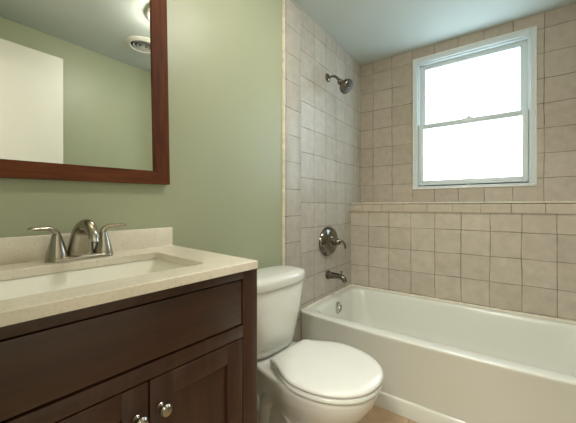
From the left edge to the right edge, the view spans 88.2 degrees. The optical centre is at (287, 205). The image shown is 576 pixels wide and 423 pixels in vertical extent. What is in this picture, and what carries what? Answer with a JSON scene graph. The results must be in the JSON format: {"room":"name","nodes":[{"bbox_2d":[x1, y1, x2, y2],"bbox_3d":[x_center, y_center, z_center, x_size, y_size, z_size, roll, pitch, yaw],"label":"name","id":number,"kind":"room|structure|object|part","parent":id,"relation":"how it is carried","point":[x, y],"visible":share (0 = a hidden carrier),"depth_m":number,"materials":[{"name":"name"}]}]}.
{"room":"bathroom","nodes":[
{"label":"bathroom","id":0,"kind":"room"},
{"bbox_2d":[0,0,360,342],"bbox_3d":[-0.142,-0.091,1.641,0.113,2.293,2.720,0,0,36],"label":"wall","id":1,"kind":"structure","parent":0,"point":[265,151],"depth_m":1.49,"materials":[{"name":"green paint"}]},
{"bbox_2d":[0,0,169,184],"bbox_3d":[-0.651,-0.519,0.848,0.021,0.890,0.660,0,1,36],"label":"wall mirror","id":2,"kind":"object","parent":1,"relation":"attached to","point":[84,83],"visible":1,"depth_m":0.90,"materials":[{"name":"brown wood"}]},
{"bbox_3d":[-0.647,-0.097,0.855,0.021,0.046,0.660,0,1,36],"label":"frame rail","id":3,"kind":"part","parent":2,"relation":"part of","materials":[{"name":"brown wood"}]},
{"bbox_3d":[-0.474,-0.525,1.091,0.021,0.890,0.058,0,1,36],"label":"frame rail","id":4,"kind":"part","parent":2,"relation":"part of","materials":[{"name":"brown wood"}]},
{"bbox_2d":[0,227,171,264],"bbox_3d":[-0.637,0.115,0.872,0.018,0.069,0.650,0,0,36],"label":"backsplash","id":5,"kind":"structure","parent":1,"relation":"attached to","point":[18,249],"depth_m":0.85,"materials":[{"name":"beige stone"}]},
{"bbox_2d":[257,393,259,410],"bbox_3d":[-0.238,1.008,1.423,0.014,0.095,0.696,0,0,36],"label":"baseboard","id":6,"kind":"structure","parent":1,"relation":"attached to","point":[258,400],"depth_m":1.52,"materials":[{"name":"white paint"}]},
{"bbox_3d":[0.358,-0.091,2.243,0.008,2.293,0.957,0,0,36],"label":"tile panel","id":7,"kind":"part","parent":1,"relation":"part of","materials":[{"name":"beige tile"}]},
{"bbox_2d":[319,226,345,255],"bbox_3d":[0.339,0.252,2.094,0.138,0.212,0.250,0,0,36],"label":"shower valve","id":8,"kind":"object","parent":1,"relation":"attached to","point":[328,239],"visible":1,"depth_m":2.07,"materials":[{"name":"silver metal"}]},
{"bbox_3d":[0.361,0.262,2.081,0.088,0.074,0.059,0,0,36],"label":"lever handle","id":9,"kind":"part","parent":8,"relation":"part of","materials":[{"name":"silver metal"}]},
{"bbox_2d":[325,270,346,282],"bbox_3d":[0.344,0.492,2.090,0.151,0.079,0.062,0,0,36],"label":"tub spout","id":10,"kind":"object","parent":1,"relation":"attached to","point":[329,275],"visible":1,"depth_m":2.08,"materials":[{"name":"silver metal"}]},
{"bbox_2d":[325,73,352,93],"bbox_3d":[0.361,-0.864,2.078,0.192,0.172,0.105,0,0,36],"label":"shower","id":11,"kind":"object","parent":1,"relation":"attached to","point":[346,85],"visible":1,"depth_m":2.05,"materials":[{"name":"silver metal"}]},
{"bbox_3d":[0.329,-0.898,2.102,0.102,0.067,0.018,0,0,36],"label":"shower arm","id":12,"kind":"part","parent":11,"relation":"part of","materials":[{"name":"silver metal"}]},
{"bbox_2d":[257,405,417,422],"bbox_3d":[0.181,1.105,0.611,1.850,0.100,4.000,0,0,36],"label":"floor","id":13,"kind":"structure","parent":0,"point":[377,414],"depth_m":1.48,"materials":[{"name":"beige tile"}]},
{"bbox_2d":[0,269,256,422],"bbox_3d":[-0.428,0.613,0.715,0.446,0.885,0.607,0,0,39],"label":"bathroom vanity","id":14,"kind":"object","parent":13,"relation":"on","point":[187,353],"visible":0.87,"depth_m":0.58,"materials":[{"name":"brown wood"}]},
{"bbox_3d":[-0.364,0.636,0.502,0.021,0.572,0.247,0,0,39],"label":"cabinet door","id":15,"kind":"part","parent":14,"relation":"part of","materials":[{"name":"brown wood"}]},
{"bbox_2d":[0,227,257,326],"bbox_3d":[-0.443,0.184,0.732,0.496,0.208,0.653,0,0,36],"label":"countertop","id":16,"kind":"structure","parent":14,"relation":"on","point":[142,261],"depth_m":0.75,"materials":[{"name":"beige stone"}]},
{"bbox_2d":[27,219,125,262],"bbox_3d":[-0.580,0.091,0.836,0.180,0.112,0.163,0,0,-9],"label":"sink faucet","id":17,"kind":"object","parent":16,"relation":"on","point":[85,232],"visible":1,"depth_m":0.81,"materials":[{"name":"silver metal"}]},
{"bbox_3d":[-0.633,0.096,0.784,0.050,0.086,0.086,0,0,39],"label":"lever handle","id":18,"kind":"part","parent":17,"relation":"part of","materials":[{"name":"silver metal"}]},
{"bbox_3d":[-0.586,0.142,0.842,0.052,0.012,0.164,0,0,39],"label":"plate","id":19,"kind":"part","parent":17,"relation":"part of","materials":[{"name":"silver metal"}]},
{"bbox_3d":[-0.554,0.088,0.815,0.143,0.105,0.068,0,0,39],"label":"spout","id":20,"kind":"part","parent":17,"relation":"part of","materials":[{"name":"silver metal"}]},
{"bbox_3d":[-0.539,0.096,0.899,0.050,0.086,0.086,0,0,39],"label":"lever handle","id":21,"kind":"part","parent":17,"relation":"part of","materials":[{"name":"silver metal"}]},
{"bbox_2d":[0,259,186,299],"bbox_3d":[-0.452,0.228,0.697,0.332,0.118,0.494,0,0,36],"label":"sink","id":22,"kind":"object","parent":16,"relation":"in","point":[18,284],"depth_m":0.78,"materials":[{"name":"white ceramic"}]},
{"bbox_3d":[-0.281,0.412,0.565,0.029,0.025,0.025,0,0,39],"label":"knob","id":23,"kind":"part","parent":14,"relation":"part of","materials":[{"name":"silver metal"}]},
{"bbox_3d":[-0.251,0.412,0.602,0.029,0.025,0.025,0,0,39],"label":"knob","id":24,"kind":"part","parent":14,"relation":"part of","materials":[{"name":"silver metal"}]},
{"bbox_3d":[-0.206,0.636,0.696,0.021,0.572,0.247,0,0,39],"label":"cabinet door","id":25,"kind":"part","parent":14,"relation":"part of","materials":[{"name":"brown wood"}]},
{"bbox_3d":[-0.208,0.636,0.698,0.011,0.476,0.151,0,0,39],"label":"door panel","id":26,"kind":"part","parent":14,"relation":"part of","materials":[{"name":"brown wood"}]},
{"bbox_2d":[257,265,383,422],"bbox_3d":[0.067,0.683,1.261,0.664,0.744,0.448,0,0,39],"label":"toilet","id":27,"kind":"object","parent":13,"relation":"on","point":[304,381],"visible":0.88,"depth_m":1.20,"materials":[{"name":"white ceramic"}]},
{"bbox_3d":[-0.100,0.513,1.397,0.226,0.306,0.412,0,0,39],"label":"tank","id":28,"kind":"part","parent":27,"relation":"part of","materials":[{"name":"white ceramic"}]},
{"bbox_3d":[-0.098,0.337,1.395,0.238,0.052,0.448,0,0,39],"label":"tank lid","id":29,"kind":"part","parent":27,"relation":"part of","materials":[{"name":"white ceramic"}]},
{"bbox_3d":[0.071,0.861,1.258,0.630,0.388,0.356,0,0,39],"label":"bowl","id":30,"kind":"part","parent":27,"relation":"part of","materials":[{"name":"white ceramic"}]},
{"bbox_3d":[0.162,0.632,1.184,0.420,0.021,0.388,0,0,39],"label":"seat lid","id":31,"kind":"part","parent":27,"relation":"part of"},
{"bbox_2d":[301,284,575,422],"bbox_3d":[0.895,0.850,1.692,1.510,0.410,0.793,0,0,36],"label":"bathtub","id":32,"kind":"object","parent":13,"relation":"on","point":[440,360],"visible":0.88,"depth_m":1.54,"materials":[{"name":"white ceramic"}]},
{"bbox_3d":[0.352,0.720,2.103,0.039,0.084,0.084,0,0,36],"label":"overflow plate","id":33,"kind":"part","parent":32,"relation":"part of","materials":[{"name":"silver metal"}]},
{"bbox_2d":[293,0,575,65],"bbox_3d":[0.181,-1.288,0.611,1.850,0.100,4.000,0,0,36],"label":"ceiling","id":34,"kind":"structure","parent":0,"point":[369,31],"depth_m":1.96,"materials":[{"name":"paint"}]},
{"bbox_2d":[351,3,575,320],"bbox_3d":[1.271,-0.091,2.101,1.850,2.293,0.308,0,0,36],"label":"wall","id":35,"kind":"structure","parent":0,"point":[518,262],"depth_m":1.97,"materials":[{"name":"tile"}]},
{"bbox_2d":[350,201,575,213],"bbox_3d":[1.189,0.009,2.091,1.512,0.070,0.220,0,0,36],"label":"ledge","id":36,"kind":"object","parent":35,"relation":"attached to","point":[543,207],"visible":1,"depth_m":1.94,"materials":[{"name":"tile"}]},
{"bbox_2d":[413,26,536,189],"bbox_3d":[1.326,-0.647,2.177,0.759,1.033,0.100,0,0,36],"label":"window","id":37,"kind":"structure","parent":35,"relation":"in","point":[475,104],"depth_m":2.14,"materials":[{"name":"white plastic"}]},
{"bbox_3d":[1.339,-0.849,2.194,0.595,0.463,0.006,0,0,36],"label":"pane","id":38,"kind":"part","parent":37,"relation":"part of","materials":[{"name":"clear glass"}]},
{"bbox_3d":[1.320,-0.401,2.168,0.615,0.412,0.006,0,0,36],"label":"pane","id":39,"kind":"part","parent":37,"relation":"part of","materials":[{"name":"clear glass"}]},
{"bbox_3d":[1.338,-0.854,2.193,0.671,0.517,0.030,0,0,36],"label":"sash","id":40,"kind":"part","parent":37,"relation":"part of","materials":[{"name":"white plastic"}]},
{"bbox_3d":[1.319,-0.395,2.167,0.683,0.488,0.031,0,0,36],"label":"sash","id":41,"kind":"part","parent":37,"relation":"part of","materials":[{"name":"white plastic"}]}
]}

